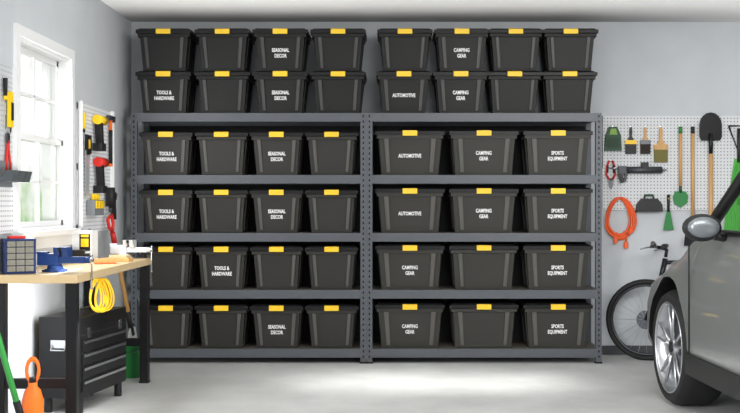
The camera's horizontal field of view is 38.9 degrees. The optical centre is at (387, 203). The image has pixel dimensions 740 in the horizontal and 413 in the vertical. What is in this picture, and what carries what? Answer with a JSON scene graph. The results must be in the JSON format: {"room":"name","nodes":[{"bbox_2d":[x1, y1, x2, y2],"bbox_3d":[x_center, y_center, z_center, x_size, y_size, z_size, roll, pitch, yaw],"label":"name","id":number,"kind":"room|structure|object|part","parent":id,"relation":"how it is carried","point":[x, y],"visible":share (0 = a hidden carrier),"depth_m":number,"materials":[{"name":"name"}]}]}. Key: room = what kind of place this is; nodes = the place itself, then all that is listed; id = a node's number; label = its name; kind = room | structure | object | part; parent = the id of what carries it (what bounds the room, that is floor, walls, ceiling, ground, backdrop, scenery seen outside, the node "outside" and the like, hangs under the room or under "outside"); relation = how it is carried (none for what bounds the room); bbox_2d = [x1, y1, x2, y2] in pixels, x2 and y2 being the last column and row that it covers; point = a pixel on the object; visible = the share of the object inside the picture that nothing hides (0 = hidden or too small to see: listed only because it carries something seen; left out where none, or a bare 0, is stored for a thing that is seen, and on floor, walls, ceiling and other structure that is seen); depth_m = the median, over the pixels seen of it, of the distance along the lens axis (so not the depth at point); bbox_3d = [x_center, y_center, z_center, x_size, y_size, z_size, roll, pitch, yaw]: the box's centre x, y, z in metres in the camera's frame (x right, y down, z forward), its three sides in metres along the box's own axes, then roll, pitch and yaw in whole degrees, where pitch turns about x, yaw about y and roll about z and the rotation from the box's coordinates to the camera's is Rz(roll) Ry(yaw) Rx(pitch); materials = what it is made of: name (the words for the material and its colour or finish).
{"room":"home garage","nodes":[
{"label":"home garage","id":0,"kind":"room"},
{"bbox_2d":[0,0,130,412],"bbox_3d":[-2.040,-0.120,2.400,0.160,2.540,11.200,0,0,0],"label":"wall","id":1,"kind":"structure","parent":0,"point":[99,36],"depth_m":6.70,"materials":[{"name":"paint"}]},
{"bbox_2d":[0,63,17,233],"bbox_3d":[-1.939,-0.280,5.043,0.038,0.860,0.785,0,0,0],"label":"pegboard","id":2,"kind":"object","parent":1,"relation":"attached to","point":[8,195],"visible":0.82,"depth_m":5.39,"materials":[{"name":"white plastic"}]},
{"bbox_2d":[3,78,7,129],"bbox_3d":[-1.928,-0.505,5.281,0.024,0.260,0.024,0,0,22],"label":"screwdriver","id":3,"kind":"object","parent":2,"relation":"hanging from","point":[5,80],"visible":1,"depth_m":5.27,"materials":[{"name":"black plastic"}]},
{"bbox_2d":[5,133,10,170],"bbox_3d":[-1.930,-0.260,5.322,0.012,0.200,0.066,0,0,0],"label":"pliers","id":4,"kind":"object","parent":2,"relation":"hanging from","point":[7,155],"visible":0.87,"depth_m":5.31,"materials":[{"name":"red"}]},
{"bbox_2d":[7,92,13,132],"bbox_3d":[-1.927,-0.464,5.351,0.023,0.215,0.035,0,0,0],"label":"utility knife","id":5,"kind":"object","parent":2,"relation":"attached to","point":[10,95],"visible":1,"depth_m":5.33,"materials":[{"name":"yellow plastic"}]},
{"bbox_2d":[0,161,31,186],"bbox_3d":[-1.885,-0.150,5.254,0.115,0.130,0.270,0,0,0],"label":"shelf","id":6,"kind":"object","parent":2,"relation":"attached to","point":[7,177],"visible":1,"depth_m":5.24,"materials":[{"name":"grey metal"}]},
{"bbox_2d":[12,23,81,248],"bbox_3d":[-2.010,-0.349,5.990,0.220,1.198,1.056,0,0,0],"label":"window","id":7,"kind":"structure","parent":1,"relation":"in","point":[56,228],"depth_m":6.39,"materials":[{"name":"white"}]},
{"bbox_2d":[77,101,113,230],"bbox_3d":[-1.939,-0.235,6.973,0.038,0.830,0.765,0,0,0],"label":"pegboard","id":8,"kind":"object","parent":1,"relation":"attached to","point":[95,222],"visible":0.69,"depth_m":6.86,"materials":[{"name":"white"}]},
{"bbox_2d":[83,113,85,150],"bbox_3d":[-1.928,-0.457,6.649,0.026,0.240,0.026,0,0,22],"label":"screwdriver","id":9,"kind":"object","parent":8,"relation":"hanging from","point":[84,114],"visible":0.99,"depth_m":6.64,"materials":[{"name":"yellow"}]},
{"bbox_2d":[85,134,91,196],"bbox_3d":[-1.927,-0.244,6.727,0.023,0.400,0.110,0,0,0],"label":"saw","id":10,"kind":"object","parent":8,"relation":"hanging from","point":[88,138],"visible":1,"depth_m":6.72,"materials":[{"name":"black plastic"}]},
{"bbox_2d":[87,194,103,214],"bbox_3d":[-1.909,0.004,6.851,0.057,0.140,0.220,0,0,0],"label":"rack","id":11,"kind":"object","parent":8,"relation":"attached to","point":[95,206],"visible":1,"depth_m":6.78,"materials":[{"name":"grey plastic"}]},
{"bbox_2d":[92,115,107,150],"bbox_3d":[-1.907,-0.469,6.984,0.065,0.237,0.230,0,0,0],"label":"cordless drill","id":12,"kind":"object","parent":8,"relation":"attached to","point":[99,121],"visible":1,"depth_m":6.89,"materials":[{"name":"yellow"}]},
{"bbox_2d":[93,157,108,192],"bbox_3d":[-1.907,-0.190,7.008,0.065,0.237,0.230,0,0,0],"label":"drill","id":13,"kind":"object","parent":8,"relation":"attached to","point":[100,163],"visible":1,"depth_m":6.92,"materials":[{"name":"red"}]},
{"bbox_2d":[105,187,116,219],"bbox_3d":[-1.902,-0.003,7.217,0.061,0.222,0.142,0,0,0],"label":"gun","id":14,"kind":"object","parent":8,"relation":"hanging from","point":[111,195],"visible":0.93,"depth_m":7.16,"materials":[{"name":"black plastic"}]},
{"bbox_2d":[106,115,115,166],"bbox_3d":[-1.924,-0.435,7.276,0.030,0.350,0.135,0,0,0],"label":"hammer","id":15,"kind":"object","parent":8,"relation":"attached to","point":[112,119],"visible":0.94,"depth_m":7.26,"materials":[{"name":"orange metal"}]},
{"bbox_2d":[44,355,739,412],"bbox_3d":[1.340,1.200,2.400,6.920,0.100,11.520,0,0,0],"label":"floor","id":16,"kind":"structure","parent":0,"point":[621,383],"depth_m":6.53,"materials":[{"name":"concrete"}]},
{"bbox_2d":[0,333,23,412],"bbox_3d":[-1.726,0.454,4.690,0.185,1.426,0.515,0,0,31],"label":"push broom","id":17,"kind":"object","parent":16,"relation":"on","point":[17,404],"visible":1,"depth_m":4.74,"materials":[{"name":"green plastic"}]},
{"bbox_2d":[22,356,43,412],"bbox_3d":[-1.705,0.940,5.030,0.102,0.419,0.102,0,0,-15],"label":"jug","id":18,"kind":"object","parent":16,"relation":"on","point":[32,399],"visible":1,"depth_m":5.01,"materials":[{"name":"orange plastic"}]},
{"bbox_2d":[0,258,150,412],"bbox_3d":[-1.745,0.750,5.978,0.420,0.800,1.624,0,0,0],"label":"workbench","id":19,"kind":"object","parent":16,"relation":"on","point":[76,273],"visible":0.74,"depth_m":5.20,"materials":[{"name":"brown wood"}]},
{"bbox_2d":[1,235,35,273],"bbox_3d":[-1.863,0.255,5.287,0.150,0.189,0.128,0,0,-28],"label":"organizer","id":20,"kind":"object","parent":19,"relation":"on","point":[18,253],"visible":1,"depth_m":5.24,"materials":[{"name":"blue plastic"}]},
{"bbox_2d":[36,247,93,289],"bbox_3d":[-1.660,0.332,5.396,0.289,0.220,0.115,0,0,4],"label":"bench vise","id":21,"kind":"object","parent":19,"relation":"on","point":[60,255],"visible":1,"depth_m":5.38,"materials":[{"name":"blue painted metal"},{"name":"steel"}]},
{"bbox_2d":[72,250,90,257],"bbox_3d":[-1.860,0.313,6.319,0.120,0.072,0.081,0,0,-10],"label":"battery","id":22,"kind":"object","parent":19,"relation":"on","point":[82,253],"visible":0.29,"depth_m":6.29,"materials":[{"name":"black plastic"}]},
{"bbox_2d":[72,228,97,258],"bbox_3d":[-1.878,0.251,6.514,0.130,0.197,0.127,0,0,8],"label":"charger","id":23,"kind":"object","parent":19,"relation":"on","point":[87,239],"visible":0.66,"depth_m":6.46,"materials":[{"name":"white plastic"}]},
{"bbox_2d":[89,278,114,312],"bbox_3d":[-1.611,0.513,5.901,0.142,0.198,0.033,0,0,-6],"label":"extension cord","id":24,"kind":"object","parent":19,"relation":"hanging from","point":[103,284],"visible":0.99,"depth_m":5.89,"materials":[{"name":"yellow plastic"}]},
{"bbox_2d":[94,258,115,263],"bbox_3d":[-1.660,0.335,6.150,0.124,0.028,0.074,0,0,-20],"label":"block","id":25,"kind":"object","parent":19,"relation":"on","point":[101,260],"visible":1,"depth_m":6.12,"materials":[{"name":"brown wood"}]},
{"bbox_2d":[107,255,132,261],"bbox_3d":[-1.649,0.330,6.402,0.180,0.038,0.065,0,0,15],"label":"wood","id":26,"kind":"object","parent":19,"relation":"on","point":[124,258],"visible":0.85,"depth_m":6.37,"materials":[{"name":"beige wood"}]},
{"bbox_2d":[110,240,152,271],"bbox_3d":[-1.633,0.333,6.677,0.272,0.207,0.108,0,0,3],"label":"bench vise","id":27,"kind":"object","parent":19,"relation":"on","point":[128,246],"visible":0.75,"depth_m":6.66,"materials":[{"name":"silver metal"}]},
{"bbox_2d":[39,306,125,412],"bbox_3d":[-1.743,0.872,6.022,0.254,0.556,0.649,0,0,9],"label":"tool chest","id":28,"kind":"object","parent":16,"relation":"on","point":[102,336],"visible":0.87,"depth_m":5.84,"materials":[{"name":"black metal"}]},
{"bbox_2d":[106,213,136,337],"bbox_3d":[-1.824,0.619,7.284,0.077,1.113,0.466,0,0,20],"label":"spade","id":29,"kind":"object","parent":16,"relation":"on","point":[132,330],"visible":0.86,"depth_m":7.25,"materials":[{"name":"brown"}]},
{"bbox_2d":[126,346,139,378],"bbox_3d":[-1.710,1.039,6.980,0.205,0.222,0.204,0,0,0],"label":"bucket","id":30,"kind":"object","parent":16,"relation":"on","point":[132,352],"visible":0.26,"depth_m":6.90,"materials":[{"name":"green plastic"}]},
{"bbox_2d":[131,113,366,363],"bbox_3d":[-1.004,0.247,7.768,1.701,1.806,0.441,0,0,0],"label":"shelving unit","id":31,"kind":"object","parent":16,"relation":"on","point":[192,122],"visible":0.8,"depth_m":7.55,"materials":[{"name":"grey metal"}]},
{"bbox_2d":[135,71,198,112],"bbox_3d":[-1.621,-0.810,7.751,0.400,0.305,0.408,0,0,0],"label":"storage bin","id":32,"kind":"object","parent":31,"relation":"on","point":[161,91],"visible":0.93,"depth_m":7.59,"materials":[{"name":"black plastic"}]},
{"bbox_2d":[136,28,198,73],"bbox_3d":[-1.621,-1.117,7.751,0.400,0.305,0.408,0,0,0],"label":"storage bin","id":33,"kind":"object","parent":32,"relation":"on","point":[162,49],"visible":0.91,"depth_m":7.59,"materials":[{"name":"black plastic"}]},
{"bbox_2d":[139,189,197,232],"bbox_3d":[-1.603,0.050,7.751,0.385,0.315,0.408,0,0,0],"label":"storage bin","id":34,"kind":"object","parent":31,"relation":"on","point":[166,210],"visible":0.99,"depth_m":7.59,"materials":[{"name":"grey plastic"}]},
{"bbox_2d":[139,131,198,174],"bbox_3d":[-1.603,-0.368,7.751,0.385,0.315,0.408,0,0,0],"label":"storage bin","id":35,"kind":"object","parent":31,"relation":"on","point":[166,152],"visible":0.94,"depth_m":7.59,"materials":[{"name":"grey plastic"}]},
{"bbox_2d":[139,300,201,347],"bbox_3d":[-1.603,0.885,7.751,0.385,0.315,0.408,0,0,0],"label":"storage bin","id":36,"kind":"object","parent":31,"relation":"on","point":[172,322],"visible":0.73,"depth_m":7.59,"materials":[{"name":"grey plastic"}]},
{"bbox_2d":[141,244,199,288],"bbox_3d":[-1.603,0.461,7.751,0.385,0.315,0.408,0,0,0],"label":"storage bin","id":37,"kind":"object","parent":31,"relation":"on","point":[173,265],"visible":0.77,"depth_m":7.59,"materials":[{"name":"grey plastic"}]},
{"bbox_2d":[195,189,250,232],"bbox_3d":[-1.203,0.050,7.751,0.385,0.315,0.408,0,0,0],"label":"storage bin","id":38,"kind":"object","parent":31,"relation":"on","point":[221,210],"visible":0.98,"depth_m":7.59,"materials":[{"name":"grey plastic"}]},
{"bbox_2d":[195,131,252,174],"bbox_3d":[-1.203,-0.368,7.751,0.385,0.315,0.408,0,0,0],"label":"storage bin","id":39,"kind":"object","parent":31,"relation":"on","point":[221,152],"visible":0.95,"depth_m":7.59,"materials":[{"name":"grey plastic"}]},
{"bbox_2d":[194,244,254,288],"bbox_3d":[-1.203,0.461,7.751,0.385,0.315,0.408,0,0,0],"label":"storage bin","id":40,"kind":"object","parent":31,"relation":"on","point":[222,266],"visible":0.99,"depth_m":7.59,"materials":[{"name":"grey plastic"}]},
{"bbox_2d":[194,71,254,112],"bbox_3d":[-1.196,-0.810,7.751,0.400,0.305,0.408,0,0,0],"label":"storage bin","id":41,"kind":"object","parent":31,"relation":"on","point":[220,91],"visible":0.87,"depth_m":7.59,"materials":[{"name":"black plastic"}]},
{"bbox_2d":[194,28,255,71],"bbox_3d":[-1.196,-1.117,7.751,0.400,0.305,0.408,0,0,0],"label":"storage bin","id":42,"kind":"object","parent":41,"relation":"on","point":[221,49],"visible":0.84,"depth_m":7.58,"materials":[{"name":"black plastic"}]},
{"bbox_2d":[195,300,254,347],"bbox_3d":[-1.203,0.885,7.751,0.385,0.315,0.408,0,0,0],"label":"storage bin","id":43,"kind":"object","parent":31,"relation":"on","point":[223,323],"visible":0.94,"depth_m":7.59,"materials":[{"name":"grey plastic"}]},
{"bbox_2d":[250,300,306,347],"bbox_3d":[-0.805,0.885,7.751,0.385,0.315,0.408,0,0,0],"label":"storage bin","id":44,"kind":"object","parent":31,"relation":"on","point":[278,323],"visible":0.99,"depth_m":7.59,"materials":[{"name":"grey plastic"}]},
{"bbox_2d":[250,244,306,288],"bbox_3d":[-0.805,0.461,7.751,0.385,0.315,0.408,0,0,0],"label":"storage bin","id":45,"kind":"object","parent":31,"relation":"on","point":[277,266],"visible":0.97,"depth_m":7.58,"materials":[{"name":"grey plastic"}]},
{"bbox_2d":[250,131,306,174],"bbox_3d":[-0.805,-0.368,7.751,0.385,0.315,0.408,0,0,0],"label":"storage bin","id":46,"kind":"object","parent":31,"relation":"on","point":[276,152],"visible":0.97,"depth_m":7.58,"materials":[{"name":"grey plastic"}]},
{"bbox_2d":[250,189,306,232],"bbox_3d":[-0.805,0.050,7.751,0.385,0.315,0.408,0,0,0],"label":"storage bin","id":47,"kind":"object","parent":31,"relation":"on","point":[276,210],"visible":0.99,"depth_m":7.58,"materials":[{"name":"grey plastic"}]},
{"bbox_2d":[252,71,311,112],"bbox_3d":[-0.778,-0.810,7.751,0.400,0.305,0.408,0,0,0],"label":"storage bin","id":48,"kind":"object","parent":31,"relation":"on","point":[277,91],"visible":0.94,"depth_m":7.58,"materials":[{"name":"black plastic"}]},
{"bbox_2d":[252,28,311,70],"bbox_3d":[-0.778,-1.117,7.751,0.400,0.305,0.408,0,0,0],"label":"storage bin","id":49,"kind":"object","parent":48,"relation":"on","point":[278,49],"visible":0.92,"depth_m":7.58,"materials":[{"name":"black plastic"}]},
{"bbox_2d":[305,300,359,347],"bbox_3d":[-0.407,0.885,7.751,0.385,0.315,0.408,0,0,0],"label":"storage bin","id":50,"kind":"object","parent":31,"relation":"on","point":[332,323],"visible":1,"depth_m":7.59,"materials":[{"name":"grey plastic"}]},
{"bbox_2d":[305,244,359,288],"bbox_3d":[-0.407,0.461,7.751,0.385,0.315,0.408,0,0,0],"label":"storage bin","id":51,"kind":"object","parent":31,"relation":"on","point":[331,266],"visible":1,"depth_m":7.58,"materials":[{"name":"grey plastic"}]},
{"bbox_2d":[305,131,359,174],"bbox_3d":[-0.407,-0.368,7.751,0.385,0.315,0.408,0,0,0],"label":"storage bin","id":52,"kind":"object","parent":31,"relation":"on","point":[330,152],"visible":0.98,"depth_m":7.58,"materials":[{"name":"grey plastic"}]},
{"bbox_2d":[305,189,359,232],"bbox_3d":[-0.407,0.050,7.751,0.385,0.315,0.408,0,0,0],"label":"storage bin","id":53,"kind":"object","parent":31,"relation":"on","point":[330,210],"visible":1,"depth_m":7.58,"materials":[{"name":"grey plastic"}]},
{"bbox_2d":[310,71,366,112],"bbox_3d":[-0.360,-0.810,7.751,0.400,0.305,0.408,0,0,0],"label":"storage bin","id":54,"kind":"object","parent":31,"relation":"on","point":[335,91],"visible":0.85,"depth_m":7.58,"materials":[{"name":"black plastic"}]},
{"bbox_2d":[310,28,366,70],"bbox_3d":[-0.360,-1.117,7.751,0.400,0.305,0.408,0,0,0],"label":"storage bin","id":55,"kind":"object","parent":54,"relation":"on","point":[336,49],"visible":0.91,"depth_m":7.58,"materials":[{"name":"black plastic"}]},
{"bbox_2d":[366,113,601,363],"bbox_3d":[0.693,0.247,7.768,1.701,1.806,0.441,0,0,0],"label":"shelving unit","id":56,"kind":"object","parent":16,"relation":"on","point":[446,122],"visible":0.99,"depth_m":7.55,"materials":[{"name":"grey metal"}]},
{"bbox_2d":[376,71,431,112],"bbox_3d":[0.115,-0.810,7.751,0.400,0.305,0.408,0,0,0],"label":"storage bin","id":57,"kind":"object","parent":56,"relation":"on","point":[400,91],"visible":0.91,"depth_m":7.58,"materials":[{"name":"black plastic"}]},
{"bbox_2d":[377,28,432,70],"bbox_3d":[0.122,-1.117,7.751,0.400,0.305,0.408,0,0,0],"label":"storage bin","id":58,"kind":"object","parent":57,"relation":"on","point":[402,49],"visible":0.88,"depth_m":7.58,"materials":[{"name":"black plastic"}]},
{"bbox_2d":[375,299,444,347],"bbox_3d":[0.158,0.880,7.751,0.500,0.325,0.408,0,0,0],"label":"storage bin","id":59,"kind":"object","parent":56,"relation":"on","point":[403,323],"visible":1,"depth_m":7.58,"materials":[{"name":"grey plastic"}]},
{"bbox_2d":[375,243,444,288],"bbox_3d":[0.158,0.456,7.751,0.500,0.325,0.408,0,0,0],"label":"storage bin","id":60,"kind":"object","parent":56,"relation":"on","point":[401,265],"visible":1,"depth_m":7.58,"materials":[{"name":"grey plastic"}]},
{"bbox_2d":[375,130,444,174],"bbox_3d":[0.158,-0.373,7.751,0.500,0.325,0.408,0,0,0],"label":"storage bin","id":61,"kind":"object","parent":56,"relation":"on","point":[401,152],"visible":0.99,"depth_m":7.58,"materials":[{"name":"grey plastic"}]},
{"bbox_2d":[375,188,444,232],"bbox_3d":[0.158,0.044,7.751,0.500,0.325,0.408,0,0,0],"label":"storage bin","id":62,"kind":"object","parent":56,"relation":"on","point":[401,210],"visible":1,"depth_m":7.58,"materials":[{"name":"grey plastic"}]},
{"bbox_2d":[431,71,488,112],"bbox_3d":[0.526,-0.810,7.751,0.400,0.305,0.408,0,0,0],"label":"storage bin","id":63,"kind":"object","parent":56,"relation":"on","point":[455,91],"visible":0.91,"depth_m":7.58,"materials":[{"name":"black plastic"}]},
{"bbox_2d":[432,28,489,70],"bbox_3d":[0.533,-1.117,7.751,0.400,0.305,0.408,0,0,0],"label":"storage bin","id":64,"kind":"object","parent":63,"relation":"on","point":[456,49],"visible":0.92,"depth_m":7.58,"materials":[{"name":"black plastic"}]},
{"bbox_2d":[446,299,518,347],"bbox_3d":[0.693,0.880,7.751,0.500,0.325,0.408,0,0,0],"label":"storage bin","id":65,"kind":"object","parent":56,"relation":"on","point":[475,323],"visible":1,"depth_m":7.59,"materials":[{"name":"grey plastic"}]},
{"bbox_2d":[446,243,518,288],"bbox_3d":[0.693,0.456,7.751,0.500,0.325,0.408,0,0,0],"label":"storage bin","id":66,"kind":"object","parent":56,"relation":"on","point":[473,265],"visible":1,"depth_m":7.58,"materials":[{"name":"grey plastic"}]},
{"bbox_2d":[446,130,518,174],"bbox_3d":[0.693,-0.373,7.751,0.500,0.325,0.408,0,0,0],"label":"storage bin","id":67,"kind":"object","parent":56,"relation":"on","point":[472,152],"visible":0.97,"depth_m":7.58,"materials":[{"name":"grey plastic"}]},
{"bbox_2d":[446,188,518,232],"bbox_3d":[0.693,0.044,7.751,0.500,0.325,0.408,0,0,0],"label":"storage bin","id":68,"kind":"object","parent":56,"relation":"on","point":[473,210],"visible":1,"depth_m":7.58,"materials":[{"name":"grey plastic"}]},
{"bbox_2d":[485,71,541,112],"bbox_3d":[0.915,-0.810,7.751,0.400,0.305,0.408,0,0,0],"label":"storage bin","id":69,"kind":"object","parent":56,"relation":"on","point":[506,91],"visible":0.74,"depth_m":7.58,"materials":[{"name":"black plastic"}]},
{"bbox_2d":[486,28,542,70],"bbox_3d":[0.922,-1.117,7.751,0.400,0.305,0.408,0,0,0],"label":"storage bin","id":70,"kind":"object","parent":69,"relation":"on","point":[508,49],"visible":0.84,"depth_m":7.58,"materials":[{"name":"black plastic"}]},
{"bbox_2d":[517,299,592,347],"bbox_3d":[1.227,0.880,7.751,0.500,0.325,0.408,0,0,0],"label":"storage bin","id":71,"kind":"object","parent":56,"relation":"on","point":[546,323],"visible":0.99,"depth_m":7.59,"materials":[{"name":"grey plastic"}]},
{"bbox_2d":[517,243,592,288],"bbox_3d":[1.227,0.456,7.751,0.500,0.325,0.408,0,0,0],"label":"storage bin","id":72,"kind":"object","parent":56,"relation":"on","point":[544,265],"visible":1,"depth_m":7.58,"materials":[{"name":"grey plastic"}]},
{"bbox_2d":[517,130,592,174],"bbox_3d":[1.227,-0.373,7.751,0.500,0.325,0.408,0,0,0],"label":"storage bin","id":73,"kind":"object","parent":56,"relation":"on","point":[544,152],"visible":1,"depth_m":7.58,"materials":[{"name":"grey plastic"}]},
{"bbox_2d":[519,188,592,232],"bbox_3d":[1.227,0.044,7.751,0.500,0.325,0.408,0,0,0],"label":"storage bin","id":74,"kind":"object","parent":56,"relation":"on","point":[544,210],"visible":0.99,"depth_m":7.58,"materials":[{"name":"grey plastic"}]},
{"bbox_2d":[538,71,597,112],"bbox_3d":[1.311,-0.810,7.751,0.400,0.305,0.408,0,0,0],"label":"storage bin","id":75,"kind":"object","parent":56,"relation":"on","point":[559,91],"visible":0.8,"depth_m":7.59,"materials":[{"name":"black plastic"}]},
{"bbox_2d":[539,28,598,71],"bbox_3d":[1.318,-1.117,7.751,0.400,0.305,0.408,0,0,0],"label":"storage bin","id":76,"kind":"object","parent":75,"relation":"on","point":[561,49],"visible":0.84,"depth_m":7.58,"materials":[{"name":"black plastic"}]},
{"bbox_2d":[606,241,675,360],"bbox_3d":[2.421,0.695,7.776,1.559,0.916,0.542,0,0,-6],"label":"bicycle","id":77,"kind":"object","parent":16,"relation":"on","point":[641,319],"visible":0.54,"depth_m":7.76,"materials":[{"name":"black"}]},
{"bbox_3d":[2.468,0.619,7.697,0.974,0.765,0.290,0,-4,0],"label":"frame","id":78,"kind":"part","parent":77,"relation":"part of","materials":[{"name":"black metal"}]},
{"bbox_2d":[647,171,739,405],"bbox_3d":[2.571,0.321,4.613,2.256,1.659,4.610,0,0,-2],"label":"car","id":79,"kind":"object","parent":16,"relation":"on","point":[693,308],"visible":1,"depth_m":5.39,"materials":[{"name":"grey metal"}]},
{"bbox_2d":[682,214,726,241],"bbox_3d":[1.544,0.117,5.100,0.238,0.140,0.134,0,0,-2],"label":"mirror","id":80,"kind":"object","parent":79,"relation":"attached to","point":[698,227],"depth_m":5.05,"materials":[{"name":"silver mirror"}]},
{"bbox_2d":[101,0,739,21],"bbox_3d":[1.340,-1.440,2.400,6.920,0.100,11.520,0,0,0],"label":"ceiling","id":81,"kind":"structure","parent":0,"point":[132,10],"depth_m":7.53,"materials":[{"name":"paint"}]},
{"bbox_2d":[131,22,739,344],"bbox_3d":[1.340,-0.120,8.080,6.920,2.540,0.160,0,0,0],"label":"wall","id":82,"kind":"structure","parent":0,"point":[643,68],"depth_m":8.00,"materials":[{"name":"paint"}]},
{"bbox_2d":[602,345,652,354],"bbox_3d":[1.340,1.115,7.994,6.600,0.070,0.012,0,0,0],"label":"baseboard","id":83,"kind":"structure","parent":82,"relation":"attached to","point":[606,349],"depth_m":7.99,"materials":[{"name":"grey"}]},
{"bbox_2d":[602,116,739,209],"bbox_3d":[2.348,-0.313,7.979,1.425,0.718,0.038,0,0,0],"label":"pegboard","id":84,"kind":"object","parent":82,"relation":"attached to","point":[665,183],"visible":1,"depth_m":7.99,"materials":[{"name":"white"}]},
{"bbox_2d":[605,160,615,188],"bbox_3d":[1.694,-0.222,7.969,0.084,0.223,0.016,0,0,0],"label":"pruning shears","id":85,"kind":"object","parent":84,"relation":"hanging from","point":[611,183],"visible":1,"depth_m":7.96,"materials":[{"name":"red"}]},
{"bbox_2d":[604,127,621,150],"bbox_3d":[1.710,-0.496,7.963,0.130,0.180,0.038,0,0,0],"label":"tool pouch","id":86,"kind":"object","parent":84,"relation":"hanging from","point":[612,136],"visible":1,"depth_m":7.95,"materials":[{"name":"green fabric"}]},
{"bbox_2d":[605,197,636,247],"bbox_3d":[1.769,0.141,7.967,0.245,0.390,0.022,0,0,0],"label":"extension cord","id":87,"kind":"object","parent":84,"relation":"hanging from","point":[631,212],"visible":1,"depth_m":7.96,"materials":[{"name":"orange plastic"}]},
{"bbox_2d":[625,127,636,153],"bbox_3d":[1.847,-0.484,7.972,0.085,0.205,0.020,0,0,0],"label":"brush","id":88,"kind":"object","parent":84,"relation":"attached to","point":[630,144],"visible":1,"depth_m":7.97,"materials":[{"name":"black plastic"}]},
{"bbox_2d":[609,162,666,182],"bbox_3d":[1.897,-0.237,7.952,0.440,0.158,0.052,0,0,0],"label":"gun","id":89,"kind":"object","parent":84,"relation":"hanging from","point":[644,168],"visible":1,"depth_m":7.93,"materials":[{"name":"grey"}]},
{"bbox_2d":[640,127,650,153],"bbox_3d":[1.957,-0.484,7.972,0.078,0.205,0.020,0,0,0],"label":"brush","id":90,"kind":"object","parent":84,"relation":"attached to","point":[645,144],"visible":1,"depth_m":7.96,"materials":[{"name":"brown wood"}]},
{"bbox_2d":[635,194,662,211],"bbox_3d":[1.984,-0.008,7.957,0.200,0.133,0.041,0,0,0],"label":"dustpan","id":91,"kind":"object","parent":84,"relation":"hanging from","point":[643,205],"visible":1,"depth_m":7.94,"materials":[{"name":"black plastic"}]},
{"bbox_2d":[654,127,667,161],"bbox_3d":[2.075,-0.451,7.972,0.105,0.270,0.020,0,0,0],"label":"brush","id":92,"kind":"object","parent":84,"relation":"attached to","point":[660,149],"visible":1,"depth_m":7.97,"materials":[{"name":"brown wood"}]},
{"bbox_2d":[663,195,673,229],"bbox_3d":[2.132,0.063,7.965,0.080,0.270,0.030,0,0,0],"label":"brush","id":93,"kind":"object","parent":84,"relation":"hanging from","point":[668,225],"visible":1,"depth_m":7.97,"materials":[{"name":"green plastic"}]},
{"bbox_2d":[673,126,687,207],"bbox_3d":[2.223,-0.280,7.967,0.116,0.617,0.028,0,0,0],"label":"shovel","id":94,"kind":"object","parent":84,"relation":"hanging from","point":[680,198],"visible":1,"depth_m":7.96,"materials":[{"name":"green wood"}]},
{"bbox_2d":[684,126,694,245],"bbox_3d":[2.317,-0.136,7.946,0.150,0.905,0.072,0,0,0],"label":"garden hoe","id":95,"kind":"object","parent":84,"relation":"hanging from","point":[687,242],"visible":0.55,"depth_m":7.96,"materials":[{"name":"brown wood"}]},
{"bbox_2d":[699,112,721,214],"bbox_3d":[2.452,-0.089,7.960,0.170,1.215,0.036,0,0,0],"label":"shovel","id":96,"kind":"object","parent":84,"relation":"hanging from","point":[710,126],"visible":0.67,"depth_m":7.96,"materials":[{"name":"black"}]},
{"bbox_2d":[724,125,739,230],"bbox_3d":[2.666,-0.081,7.961,0.273,1.039,0.037,0,0,0],"label":"rake","id":97,"kind":"object","parent":84,"relation":"hanging from","point":[732,218],"visible":0.43,"depth_m":7.96,"materials":[{"name":"green plastic"}]},
{"label":"outside","id":98,"kind":"structure","parent":0,"visible":0},
{"bbox_2d":[21,54,41,221],"bbox_3d":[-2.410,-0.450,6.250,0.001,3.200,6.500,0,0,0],"label":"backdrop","id":99,"kind":"structure","parent":98,"point":[27,148],"depth_m":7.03,"materials":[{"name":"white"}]}
]}

